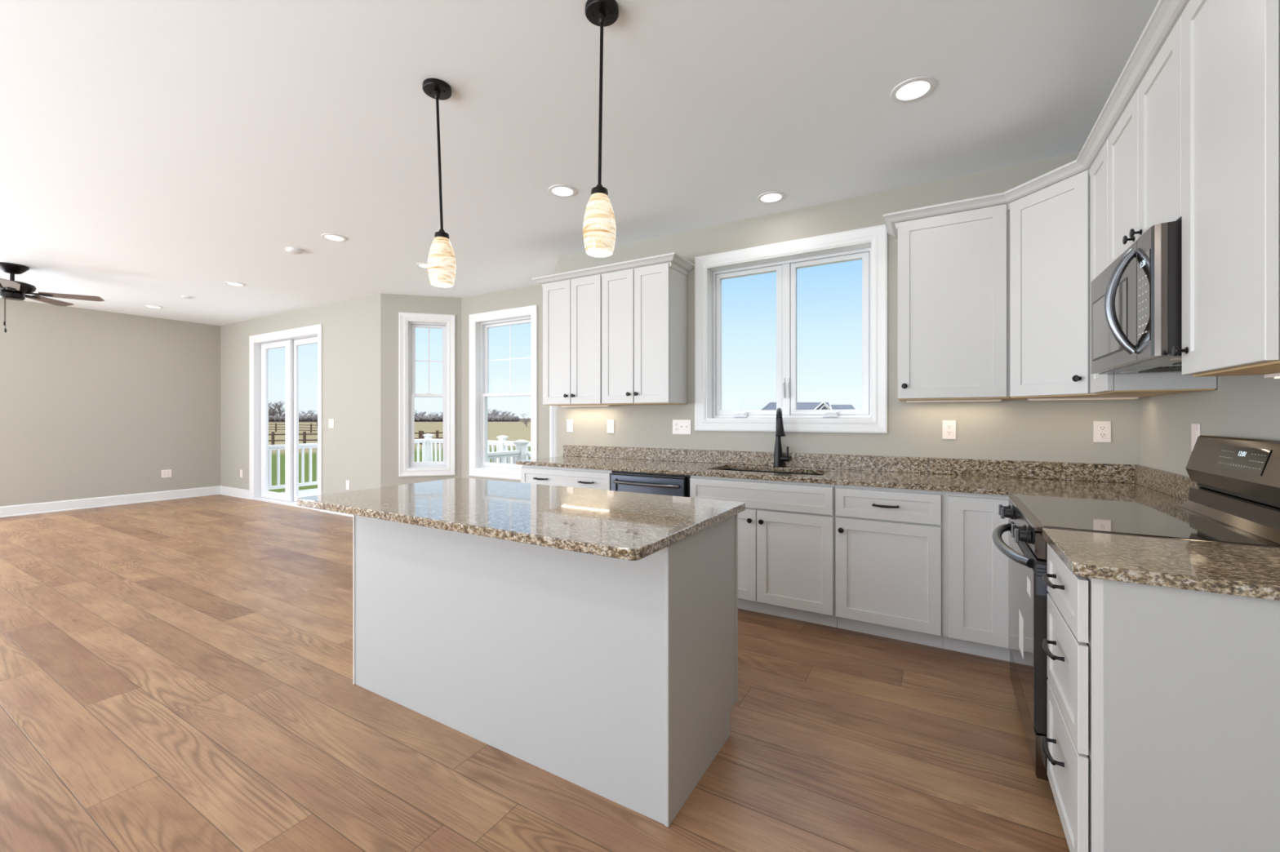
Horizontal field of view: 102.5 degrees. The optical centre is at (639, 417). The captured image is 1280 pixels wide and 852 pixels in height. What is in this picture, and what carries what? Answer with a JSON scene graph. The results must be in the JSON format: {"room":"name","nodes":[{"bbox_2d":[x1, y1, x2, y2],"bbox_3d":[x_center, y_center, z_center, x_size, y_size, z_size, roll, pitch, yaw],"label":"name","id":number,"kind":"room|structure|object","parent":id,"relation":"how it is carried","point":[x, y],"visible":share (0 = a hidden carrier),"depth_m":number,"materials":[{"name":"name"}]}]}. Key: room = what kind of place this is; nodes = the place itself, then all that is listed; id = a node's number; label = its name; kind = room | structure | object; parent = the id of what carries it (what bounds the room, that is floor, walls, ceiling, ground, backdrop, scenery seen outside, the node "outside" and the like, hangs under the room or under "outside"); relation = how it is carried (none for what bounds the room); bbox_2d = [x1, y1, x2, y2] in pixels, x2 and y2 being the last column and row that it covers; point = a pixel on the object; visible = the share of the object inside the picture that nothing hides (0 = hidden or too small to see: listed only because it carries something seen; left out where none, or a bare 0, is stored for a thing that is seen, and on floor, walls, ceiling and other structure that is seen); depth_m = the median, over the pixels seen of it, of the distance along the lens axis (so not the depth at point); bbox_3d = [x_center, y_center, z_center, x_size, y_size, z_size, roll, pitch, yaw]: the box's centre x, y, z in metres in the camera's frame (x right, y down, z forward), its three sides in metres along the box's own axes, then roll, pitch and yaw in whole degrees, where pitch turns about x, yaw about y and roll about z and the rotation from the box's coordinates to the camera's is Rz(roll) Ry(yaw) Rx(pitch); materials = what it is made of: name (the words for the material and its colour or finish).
{"room":"kitchen","nodes":[
{"label":"kitchen","id":0,"kind":"room"},
{"bbox_2d":[0,297,220,506],"bbox_3d":[-8.889,-0.124,5.479,0.180,2.800,7.580,0,0,30],"label":"wall","id":1,"kind":"structure","parent":0,"point":[94,403],"depth_m":7.33,"materials":[{"name":"beige paint"}]},
{"bbox_2d":[0,485,220,517],"bbox_3d":[-8.801,1.205,5.432,0.020,0.140,7.209,0,0,30],"label":"baseboard","id":2,"kind":"structure","parent":1,"relation":"attached to","point":[81,504],"depth_m":7.34,"materials":[{"name":"white paint"}]},
{"bbox_2d":[161,469,171,477],"bbox_3d":[-7.327,0.868,7.944,0.008,0.120,0.121,0,0,30],"label":"outlet","id":3,"kind":"object","parent":1,"relation":"attached to","point":[165,473],"visible":1,"depth_m":7.95,"materials":[{"name":"white plastic"}]},
{"bbox_2d":[220,293,380,494],"bbox_3d":[-5.038,-0.124,7.505,4.400,2.800,0.180,0,0,30],"label":"wall","id":4,"kind":"structure","parent":0,"point":[351,328],"depth_m":6.81,"materials":[{"name":"beige paint"}]},
{"bbox_2d":[219,485,248,499],"bbox_3d":[-6.527,1.205,8.265,1.022,0.140,0.020,0,0,30],"label":"baseboard","id":5,"kind":"structure","parent":4,"relation":"attached to","point":[225,491],"depth_m":8.26,"materials":[{"name":"white paint"}]},
{"bbox_2d":[248,324,322,511],"bbox_3d":[-5.155,0.004,7.562,2.049,2.542,0.201,0,0,30],"label":"door","id":6,"kind":"structure","parent":4,"relation":"in","point":[260,345],"depth_m":7.64,"materials":[{"name":"white paint"}]},
{"bbox_2d":[328,418,333,428],"bbox_3d":[-4.126,0.081,6.857,0.121,0.120,0.009,0,0,30],"label":"switch plate","id":7,"kind":"object","parent":4,"relation":"attached to","point":[331,420],"visible":1,"depth_m":6.85,"materials":[{"name":"white plastic"}]},
{"bbox_2d":[320,509,353,517],"bbox_3d":[-3.751,1.205,6.631,1.310,0.140,0.020,0,0,30],"label":"baseboard","id":8,"kind":"structure","parent":4,"relation":"attached to","point":[322,510],"depth_m":6.76,"materials":[{"name":"white paint"}]},
{"bbox_2d":[346,480,349,489],"bbox_3d":[-3.792,0.877,6.661,0.075,0.120,0.008,0,0,30],"label":"outlet","id":9,"kind":"object","parent":4,"relation":"attached to","point":[347,482],"visible":1,"depth_m":6.66,"materials":[{"name":"white plastic"}]},
{"bbox_2d":[380,293,461,487],"bbox_3d":[-2.756,-0.124,6.516,0.940,2.800,0.180,0,0,-15],"label":"wall","id":10,"kind":"structure","parent":0,"point":[391,304],"depth_m":6.35,"materials":[{"name":"beige paint"}]},
{"bbox_2d":[398,312,455,476],"bbox_3d":[-2.688,-0.284,6.523,0.659,2.034,0.201,0,0,-14],"label":"window","id":11,"kind":"structure","parent":10,"relation":"in","point":[408,322],"depth_m":6.48,"materials":[{"name":"white paint"}]},
{"bbox_2d":[415,328,442,392],"bbox_3d":[-2.702,-0.721,6.576,0.327,0.851,0.005,0,0,-15],"label":"grille","id":12,"kind":"object","parent":11,"relation":"attached to","point":[428,361],"depth_m":6.57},
{"bbox_2d":[461,284,549,482],"bbox_3d":[-1.597,-0.124,6.250,1.475,2.800,0.180,0,0,30],"label":"wall","id":13,"kind":"structure","parent":0,"point":[531,295],"depth_m":6.24,"materials":[{"name":"beige paint"}]},
{"bbox_2d":[469,305,537,479],"bbox_3d":[-1.617,-0.280,6.249,1.117,2.024,0.201,0,0,30],"label":"window","id":14,"kind":"structure","parent":13,"relation":"in","point":[480,324],"depth_m":6.41,"materials":[{"name":"white paint"}]},
{"bbox_2d":[487,324,530,391],"bbox_3d":[-1.589,-0.716,6.297,0.785,0.841,0.005,0,0,30],"label":"grille","id":15,"kind":"object","parent":14,"relation":"attached to","point":[488,326],"depth_m":6.44,"materials":[{"name":"white plastic"}]},
{"bbox_2d":[0,494,1070,851],"bbox_3d":[-3.782,1.375,2.857,11.643,0.200,8.245,0,0,30],"label":"floor","id":16,"kind":"structure","parent":0,"point":[176,675],"depth_m":2.08,"materials":[{"name":"brown wood"}]},
{"bbox_2d":[240,504,268,508],"bbox_3d":[-5.523,1.273,7.372,0.140,0.004,0.300,0,0,30],"label":"floor vent","id":17,"kind":"object","parent":16,"relation":"in","point":[260,505],"visible":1,"depth_m":7.34,"materials":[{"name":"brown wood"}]},
{"bbox_2d":[353,514,737,826],"bbox_3d":[-0.470,0.835,2.316,1.698,0.881,0.676,0,0,30],"label":"kitchen island","id":18,"kind":"object","parent":16,"relation":"on","point":[616,679],"visible":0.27,"depth_m":1.88,"materials":[{"name":"white paint"}]},
{"bbox_2d":[297,477,745,560],"bbox_3d":[-0.547,0.378,2.249,1.789,0.032,0.924,0,0,30],"label":"island countertop","id":19,"kind":"structure","parent":18,"relation":"on","point":[620,525],"depth_m":1.96,"materials":[{"name":"beige stone"}]},
{"bbox_2d":[520,465,613,490],"bbox_3d":[-0.465,0.835,4.319,0.904,0.881,0.662,0,0,30],"label":"base cabinet","id":20,"kind":"object","parent":16,"relation":"on","point":[597,479],"visible":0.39,"depth_m":4.05,"materials":[{"name":"white paint"}]},
{"bbox_2d":[610,471,690,497],"bbox_3d":[0.197,0.837,3.911,0.636,0.867,0.660,0,0,30],"label":"dishwasher","id":21,"kind":"object","parent":16,"relation":"on","point":[673,485],"visible":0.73,"depth_m":3.65,"materials":[{"name":"black metal"}]},
{"bbox_2d":[689,475,837,627],"bbox_3d":[0.891,0.835,3.526,0.940,0.881,0.652,0,0,30],"label":"base cabinet","id":22,"kind":"object","parent":16,"relation":"on","point":[786,530],"visible":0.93,"depth_m":3.19,"materials":[{"name":"white paint"}]},
{"bbox_2d":[835,484,943,648],"bbox_3d":[1.535,0.835,3.142,0.555,0.881,0.662,0,0,30],"label":"base cabinet","id":23,"kind":"object","parent":16,"relation":"on","point":[889,542],"visible":0.98,"depth_m":2.89,"materials":[{"name":"white paint"}]},
{"bbox_2d":[943,491,1012,661],"bbox_3d":[2.104,0.835,2.651,0.922,0.881,0.930,0,0,30],"label":"base cabinet","id":24,"kind":"object","parent":16,"relation":"on","point":[976,572],"visible":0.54,"depth_m":2.69,"materials":[{"name":"white paint"}]},
{"bbox_2d":[515,456,1186,506],"bbox_3d":[0.776,0.378,3.434,4.009,0.032,0.930,0,0,30],"label":"countertop","id":25,"kind":"structure","parent":24,"relation":"on","point":[1100,491],"depth_m":2.99,"materials":[{"name":"beige stone"}]},
{"bbox_2d":[723,469,823,475],"bbox_3d":[0.896,0.479,3.561,0.782,0.169,0.389,0,0,30],"label":"sink","id":26,"kind":"object","parent":25,"relation":"in","point":[723,469],"visible":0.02,"depth_m":3.73,"materials":[{"name":"black metal"}]},
{"bbox_2d":[773,408,789,467],"bbox_3d":[0.995,0.146,3.663,0.113,0.430,0.255,0,0,24],"label":"faucet","id":27,"kind":"object","parent":25,"relation":"on","point":[779,458],"visible":1,"depth_m":3.73,"materials":[{"name":"black metal"}]},
{"bbox_2d":[991,435,1279,802],"bbox_3d":[1.747,0.673,1.877,0.754,1.204,0.761,0,0,30],"label":"range","id":28,"kind":"object","parent":16,"relation":"on","point":[1236,500],"visible":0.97,"depth_m":1.76,"materials":[{"name":"black metal"}]},
{"bbox_2d":[1008,496,1279,548],"bbox_3d":[1.760,0.367,1.869,0.613,0.019,0.761,0,0,30],"label":"cooktop","id":29,"kind":"object","parent":28,"relation":"in","point":[1187,522],"depth_m":1.77,"materials":[{"name":"black glass"}]},
{"bbox_2d":[1042,543,1279,851],"bbox_3d":[1.469,0.835,1.328,0.676,0.881,0.456,0,0,30],"label":"base cabinet","id":30,"kind":"object","parent":16,"relation":"on","point":[1163,703],"visible":1,"depth_m":1.21,"materials":[{"name":"white paint"}]},
{"bbox_2d":[1042,528,1279,600],"bbox_3d":[1.477,0.378,1.313,0.649,0.032,0.478,0,0,30],"label":"countertop","id":31,"kind":"structure","parent":30,"relation":"on","point":[1243,571],"depth_m":1.28,"materials":[{"name":"beige stone"}]},
{"bbox_2d":[553,257,559,456],"bbox_3d":[-0.802,-0.124,5.365,0.180,2.800,0.940,0,0,-15],"label":"wall","id":32,"kind":"structure","parent":0,"point":[557,269],"depth_m":4.99,"materials":[{"name":"beige paint"}]},
{"bbox_2d":[549,405,556,457],"bbox_3d":[-0.829,-0.284,5.428,0.201,2.034,0.659,0,0,-15],"label":"window","id":33,"kind":"structure","parent":32,"relation":"in","point":[553,409],"depth_m":5.63,"materials":[{"name":"white paint"}]},
{"bbox_2d":[0,0,1159,325],"bbox_3d":[-3.782,-1.625,2.857,11.643,0.200,8.245,0,0,30],"label":"ceiling","id":34,"kind":"structure","parent":0,"point":[156,153],"depth_m":2.69,"materials":[{"name":"white paint"}]},
{"bbox_2d":[0,262,104,333],"bbox_3d":[-6.283,-1.182,5.109,1.255,0.684,1.237,0,0,30],"label":"ceiling fan","id":35,"kind":"object","parent":34,"relation":"hanging from","point":[12,290],"visible":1,"depth_m":5.14,"materials":[{"name":"black metal"}]},
{"bbox_2d":[144,305,163,308],"bbox_3d":[-6.683,-1.521,7.058,0.188,0.006,0.188,0,0,30],"label":"recessed light","id":36,"kind":"object","parent":34,"relation":"in","point":[148,306],"visible":1,"depth_m":7.03,"materials":[{"name":"white paint"}]},
{"bbox_2d":[181,295,192,298],"bbox_3d":[-5.714,-1.514,6.476,0.104,0.020,0.104,0,0,30],"label":"smoke detector","id":37,"kind":"object","parent":34,"relation":"attached to","point":[183,296],"visible":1,"depth_m":6.45,"materials":[{"name":"white paint"}]},
{"bbox_2d":[224,281,245,286],"bbox_3d":[-4.613,-1.521,5.850,0.188,0.006,0.188,0,0,30],"label":"recessed light","id":38,"kind":"object","parent":34,"relation":"in","point":[232,283],"visible":1,"depth_m":5.83,"materials":[{"name":"white paint"}]},
{"bbox_2d":[285,247,302,254],"bbox_3d":[-3.135,-1.507,4.655,0.128,0.034,0.128,0,0,30],"label":"smoke detector","id":39,"kind":"object","parent":34,"relation":"attached to","point":[293,251],"visible":1,"depth_m":4.62,"materials":[{"name":"white paint"}]},
{"bbox_2d":[321,233,346,241],"bbox_3d":[-2.587,-1.521,4.343,0.188,0.006,0.188,0,0,30],"label":"recessed light","id":40,"kind":"object","parent":34,"relation":"in","point":[331,237],"visible":1,"depth_m":4.34,"materials":[{"name":"white paint"}]},
{"bbox_2d":[416,262,427,268],"bbox_3d":[-2.143,-1.521,5.150,0.188,0.006,0.188,0,0,30],"label":"recessed light","id":41,"kind":"object","parent":34,"relation":"in","point":[424,265],"visible":0.56,"depth_m":5.13,"materials":[{"name":"white paint"}]},
{"bbox_2d":[422,78,456,287],"bbox_3d":[-0.925,-1.068,2.367,0.144,0.912,0.136,0,0,30],"label":"pendant light","id":42,"kind":"object","parent":34,"relation":"hanging from","point":[442,265],"visible":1,"depth_m":2.34,"materials":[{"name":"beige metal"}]},
{"bbox_2d":[548,184,576,197],"bbox_3d":[-0.520,-1.521,3.452,0.188,0.006,0.188,0,0,30],"label":"recessed light","id":43,"kind":"object","parent":34,"relation":"in","point":[558,190],"visible":1,"depth_m":3.44,"materials":[{"name":"white paint"}]},
{"bbox_2d":[582,0,618,257],"bbox_3d":[-0.145,-1.068,1.911,0.133,0.912,0.130,0,0,30],"label":"pendant light","id":44,"kind":"object","parent":34,"relation":"hanging from","point":[599,228],"visible":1,"depth_m":1.88,"materials":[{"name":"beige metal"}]},
{"bbox_2d":[757,191,785,203],"bbox_3d":[0.907,-1.521,3.551,0.188,0.006,0.188,0,0,30],"label":"recessed light","id":45,"kind":"object","parent":34,"relation":"in","point":[773,197],"visible":1,"depth_m":3.54,"materials":[{"name":"white paint"}]},
{"bbox_2d":[890,76,936,102],"bbox_3d":[1.268,-1.521,2.386,0.188,0.006,0.188,0,0,30],"label":"recessed light","id":46,"kind":"object","parent":34,"relation":"in","point":[911,90],"visible":1,"depth_m":2.38,"materials":[{"name":"white paint"}]},
{"bbox_2d":[559,151,1139,474],"bbox_3d":[1.109,-0.124,3.885,4.258,2.800,0.180,0,0,30],"label":"wall","id":47,"kind":"structure","parent":0,"point":[1019,429],"depth_m":3.44,"materials":[{"name":"beige paint"}]},
{"bbox_2d":[566,419,573,431],"bbox_3d":[-0.658,0.076,4.811,0.075,0.120,0.016,0,0,30],"label":"light switch","id":48,"kind":"object","parent":47,"relation":"attached to","point":[569,422],"visible":1,"depth_m":4.81,"materials":[{"name":"white plastic"}]},
{"bbox_2d":[542,275,621,407],"bbox_3d":[-0.521,-0.641,4.532,0.631,1.087,0.356,0,0,30],"label":"upper cabinet","id":49,"kind":"object","parent":47,"relation":"attached to","point":[571,308],"depth_m":4.39,"materials":[{"name":"white paint"}]},
{"bbox_2d":[532,252,694,287],"bbox_3d":[-0.254,-1.196,4.361,1.416,0.079,0.378,0,0,30],"label":"crown molding","id":50,"kind":"structure","parent":49,"relation":"attached to","point":[677,262],"depth_m":4.12,"materials":[{"name":"white paint"}]},
{"bbox_2d":[607,419,614,433],"bbox_3d":[-0.262,0.080,4.582,0.075,0.120,0.008,0,0,30],"label":"outlet","id":51,"kind":"object","parent":47,"relation":"attached to","point":[611,423],"visible":1,"depth_m":4.58,"materials":[{"name":"white plastic"}]},
{"bbox_2d":[601,262,687,404],"bbox_3d":[0.024,-0.646,4.210,0.631,1.076,0.356,0,0,30],"label":"upper cabinet","id":52,"kind":"object","parent":47,"relation":"attached to","point":[644,310],"visible":1,"depth_m":4.07,"materials":[{"name":"white paint"}]},
{"bbox_2d":[672,419,691,434],"bbox_3d":[0.341,0.079,4.222,0.167,0.120,0.016,0,0,30],"label":"switch plate","id":53,"kind":"object","parent":47,"relation":"attached to","point":[679,426],"visible":1,"depth_m":4.22,"materials":[{"name":"white plastic"}]},
{"bbox_2d":[694,224,887,433],"bbox_3d":[1.099,-0.596,3.878,1.407,1.402,0.201,0,0,30],"label":"window","id":54,"kind":"structure","parent":47,"relation":"in","point":[869,244],"depth_m":3.89,"materials":[{"name":"white paint"}]},
{"bbox_2d":[563,444,1134,483],"bbox_3d":[0.998,0.310,3.832,3.987,0.101,0.020,0,0,30],"label":"backsplash","id":55,"kind":"structure","parent":47,"relation":"attached to","point":[1106,473],"depth_m":3.42,"materials":[{"name":"beige stone"}]},
{"bbox_2d":[942,420,955,439],"bbox_3d":[1.969,0.079,3.268,0.075,0.120,0.008,0,0,30],"label":"outlet","id":56,"kind":"object","parent":47,"relation":"attached to","point":[948,427],"visible":1,"depth_m":3.27,"materials":[{"name":"white plastic"}]},
{"bbox_2d":[946,424,951,429],"bbox_3d":[1.967,0.059,3.266,0.033,0.033,0.002,0,0,30],"label":"receptacle","id":57,"kind":"object","parent":56,"relation":"attached to","point":[948,426],"depth_m":3.27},
{"bbox_2d":[946,430,952,435],"bbox_3d":[1.967,0.098,3.266,0.033,0.033,0.002,0,0,30],"label":"receptacle","id":58,"kind":"object","parent":56,"relation":"attached to","point":[948,433],"depth_m":3.26,"materials":[{"name":"white plastic"}]},
{"bbox_2d":[897,204,1008,402],"bbox_3d":[1.885,-0.643,3.115,0.558,1.092,0.356,0,0,30],"label":"upper cabinet","id":59,"kind":"object","parent":47,"relation":"attached to","point":[953,268],"depth_m":2.98,"materials":[{"name":"white paint"}]},
{"bbox_2d":[883,0,1189,239],"bbox_3d":[1.761,-1.196,2.153,0.755,0.079,2.558,0,0,6],"label":"crown molding","id":60,"kind":"structure","parent":59,"relation":"attached to","point":[1166,13],"depth_m":2.15,"materials":[{"name":"white paint"}]},
{"bbox_2d":[1005,169,1177,400],"bbox_3d":[2.321,-0.643,2.707,0.608,1.092,0.614,0,0,30],"label":"upper cabinet","id":61,"kind":"object","parent":47,"relation":"attached to","point":[1050,227],"depth_m":2.63,"materials":[{"name":"white paint"}]},
{"bbox_2d":[1093,421,1111,442],"bbox_3d":[2.606,0.081,2.893,0.075,0.120,0.008,0,0,30],"label":"outlet","id":62,"kind":"object","parent":47,"relation":"attached to","point":[1102,429],"visible":1,"depth_m":2.89,"materials":[{"name":"white plastic"}]},
{"bbox_2d":[1098,425,1106,431],"bbox_3d":[2.604,0.061,2.891,0.033,0.033,0.002,0,0,30],"label":"receptacle","id":63,"kind":"object","parent":62,"relation":"attached to","point":[1101,428],"depth_m":2.89,"materials":[{"name":"white plastic"}]},
{"bbox_2d":[1098,432,1106,438],"bbox_3d":[2.604,0.100,2.891,0.033,0.033,0.002,0,0,30],"label":"receptacle","id":64,"kind":"object","parent":62,"relation":"attached to","point":[1101,435],"depth_m":2.89,"materials":[{"name":"white plastic"}]},
{"bbox_2d":[1139,374,1279,476],"bbox_3d":[0.942,-0.124,-0.416,0.180,2.800,7.400,0,0,30],"label":"wall","id":65,"kind":"structure","parent":0,"point":[1239,406],"depth_m":2.11,"materials":[{"name":"beige paint"}]},
{"bbox_2d":[1107,14,1182,266],"bbox_3d":[1.917,-0.891,1.773,0.354,0.597,0.779,0,0,30],"label":"upper cabinet","id":66,"kind":"object","parent":65,"relation":"attached to","point":[1144,145],"visible":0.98,"depth_m":1.76,"materials":[{"name":"white paint"}]},
{"bbox_2d":[1090,220,1182,374],"bbox_3d":[1.875,-0.382,1.802,0.453,0.405,0.764,0,0,30],"label":"microwave","id":67,"kind":"object","parent":66,"relation":"attached to","point":[1136,300],"visible":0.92,"depth_m":1.68,"materials":[{"name":"metal"}]},
{"bbox_2d":[1090,139,1216,395],"bbox_3d":[2.210,-0.649,2.239,0.324,1.081,0.317,0,0,30],"label":"upper cabinet","id":68,"kind":"object","parent":65,"relation":"attached to","point":[1170,382],"visible":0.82,"depth_m":2.21,"materials":[{"name":"white paint"}]},
{"bbox_2d":[1133,464,1198,501],"bbox_3d":[2.494,0.310,2.422,0.022,0.101,0.930,0,0,30],"label":"backsplash","id":69,"kind":"structure","parent":65,"relation":"attached to","point":[1177,486],"depth_m":2.44,"materials":[{"name":"beige stone"}]},
{"bbox_2d":[1191,423,1200,451],"bbox_3d":[2.364,0.086,2.185,0.009,0.120,0.075,0,0,30],"label":"electrical outlet","id":70,"kind":"object","parent":65,"relation":"attached to","point":[1195,428],"visible":0.67,"depth_m":2.19,"materials":[{"name":"white plastic"}]},
{"bbox_2d":[1171,0,1279,378],"bbox_3d":[1.602,-0.647,1.238,0.354,1.084,0.459,0,0,30],"label":"upper cabinet","id":71,"kind":"object","parent":65,"relation":"attached to","point":[1231,48],"depth_m":1.27,"materials":[{"name":"white paint"}]},
{"label":"outside","id":72,"kind":"structure","parent":0,"visible":0},
{"bbox_2d":[268,418,530,492],"bbox_3d":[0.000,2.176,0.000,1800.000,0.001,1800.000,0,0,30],"label":"ground","id":73,"kind":"structure","parent":72,"point":[515,431],"depth_m":57.20,"materials":[{"name":"green plant"}]},
{"bbox_2d":[268,403,284,416],"bbox_3d":[-209.893,-3.243,297.677,10.568,10.953,10.705,0,0,18],"label":"bare tree","id":74,"kind":"object","parent":73,"relation":"on","point":[277,406],"visible":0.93,"depth_m":296.59,"materials":[{"name":"grey plant"}]},
{"bbox_2d":[268,400,284,416],"bbox_3d":[-223.876,-4.187,313.416,11.873,12.824,7.808,0,0,-13],"label":"bare tree","id":75,"kind":"object","parent":73,"relation":"on","point":[273,413],"visible":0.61,"depth_m":314.18,"materials":[{"name":"grey plant"}]},
{"bbox_2d":[268,415,317,422],"bbox_3d":[-189.667,0.511,282.101,37.617,3.645,23.264,0,0,30],"label":"brush line","id":76,"kind":"object","parent":73,"relation":"on","point":[271,418],"visible":0.57,"depth_m":278.48,"materials":[{"name":"grey plant"}]},
{"bbox_2d":[268,423,317,432],"bbox_3d":[-53.364,1.526,77.000,57.382,1.300,1.260,0,0,30],"label":"rail fence","id":77,"kind":"object","parent":73,"relation":"on","point":[275,424],"visible":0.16,"depth_m":74.48,"materials":[{"name":"brown wood"}]},
{"bbox_2d":[279,488,317,497],"bbox_3d":[-3.643,1.748,8.890,4.820,0.855,3.617,0,0,30],"label":"deck","id":78,"kind":"object","parent":73,"relation":"on","point":[309,492],"visible":0.03,"depth_m":9.03,"materials":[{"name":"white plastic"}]},
{"bbox_2d":[268,438,426,489],"bbox_3d":[-5.684,0.861,10.055,0.076,0.770,3.440,0,0,30],"label":"deck railing","id":79,"kind":"object","parent":78,"relation":"on","point":[309,446],"visible":0.23,"depth_m":9.30,"materials":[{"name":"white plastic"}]},
{"bbox_2d":[422,433,433,462],"bbox_3d":[-4.780,0.843,11.589,0.164,0.955,0.164,0,0,30],"label":"railing post","id":80,"kind":"object","parent":78,"relation":"on","point":[427,445],"visible":0.67,"depth_m":11.54,"materials":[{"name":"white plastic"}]},
{"bbox_2d":[428,435,530,463],"bbox_3d":[-2.755,0.843,10.396,4.580,0.955,0.164,0,0,30],"label":"deck railing","id":81,"kind":"object","parent":78,"relation":"on","point":[502,445],"visible":0.24,"depth_m":10.47,"materials":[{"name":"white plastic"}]},
{"bbox_2d":[487,450,519,463],"bbox_3d":[-1.969,0.861,7.101,0.076,0.770,0.800,0,0,30],"label":"deck railing","id":82,"kind":"object","parent":78,"relation":"on","point":[494,455],"visible":0.29,"depth_m":7.17,"materials":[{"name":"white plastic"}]},
{"bbox_2d":[512,440,528,460],"bbox_3d":[-1.735,0.823,7.498,0.164,0.995,0.164,0,0,30],"label":"railing post","id":83,"kind":"object","parent":78,"relation":"on","point":[521,445],"visible":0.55,"depth_m":7.45,"materials":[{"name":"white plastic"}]},
{"bbox_2d":[268,431,421,444],"bbox_3d":[-24.633,1.625,39.500,14.386,1.100,0.211,0,0,-21],"label":"rail fence","id":84,"kind":"object","parent":73,"relation":"on","point":[304,433],"visible":0.23,"depth_m":39.07,"materials":[{"name":"brown wood"}]},
{"bbox_2d":[414,416,443,422],"bbox_3d":[-115.999,0.658,281.806,24.445,3.334,17.643,0,0,30],"label":"brush line","id":85,"kind":"object","parent":73,"relation":"on","point":[437,418],"visible":0.7,"depth_m":279.16,"materials":[{"name":"grey plant"}]},
{"bbox_2d":[421,430,443,444],"bbox_3d":[-16.584,1.625,43.500,0.180,1.100,5.423,0,0,18],"label":"rail fence","id":86,"kind":"object","parent":73,"relation":"on","point":[437,433],"visible":0.32,"depth_m":42.38,"materials":[{"name":"brown wood"}]},
{"bbox_2d":[487,415,519,422],"bbox_3d":[-75.790,0.484,281.368,21.022,3.702,14.697,0,0,30],"label":"brush line","id":87,"kind":"object","parent":73,"relation":"on","point":[496,418],"visible":0.88,"depth_m":278.01,"materials":[{"name":"grey plant"}]},
{"bbox_2d":[521,413,530,426],"bbox_3d":[-26.235,0.537,118.257,2.416,3.323,3.850,0,0,-28],"label":"bare tree","id":88,"kind":"object","parent":73,"relation":"on","point":[528,419],"visible":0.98,"depth_m":117.80,"materials":[{"name":"grey plant"}]},
{"bbox_2d":[525,451,530,458],"bbox_3d":[-0.625,1.331,8.004,1.250,1.690,2.020,0,0,30],"label":"stairs","id":89,"kind":"structure","parent":73,"relation":"on","point":[528,453],"depth_m":7.44,"materials":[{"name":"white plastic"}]},
{"bbox_2d":[761,402,856,418],"bbox_3d":[48.832,-1.192,148.845,27.166,6.736,14.310,0,0,0],"label":"neighbor house","id":90,"kind":"structure","parent":73,"relation":"on","point":[771,406],"depth_m":148.01,"materials":[{"name":"grey"}]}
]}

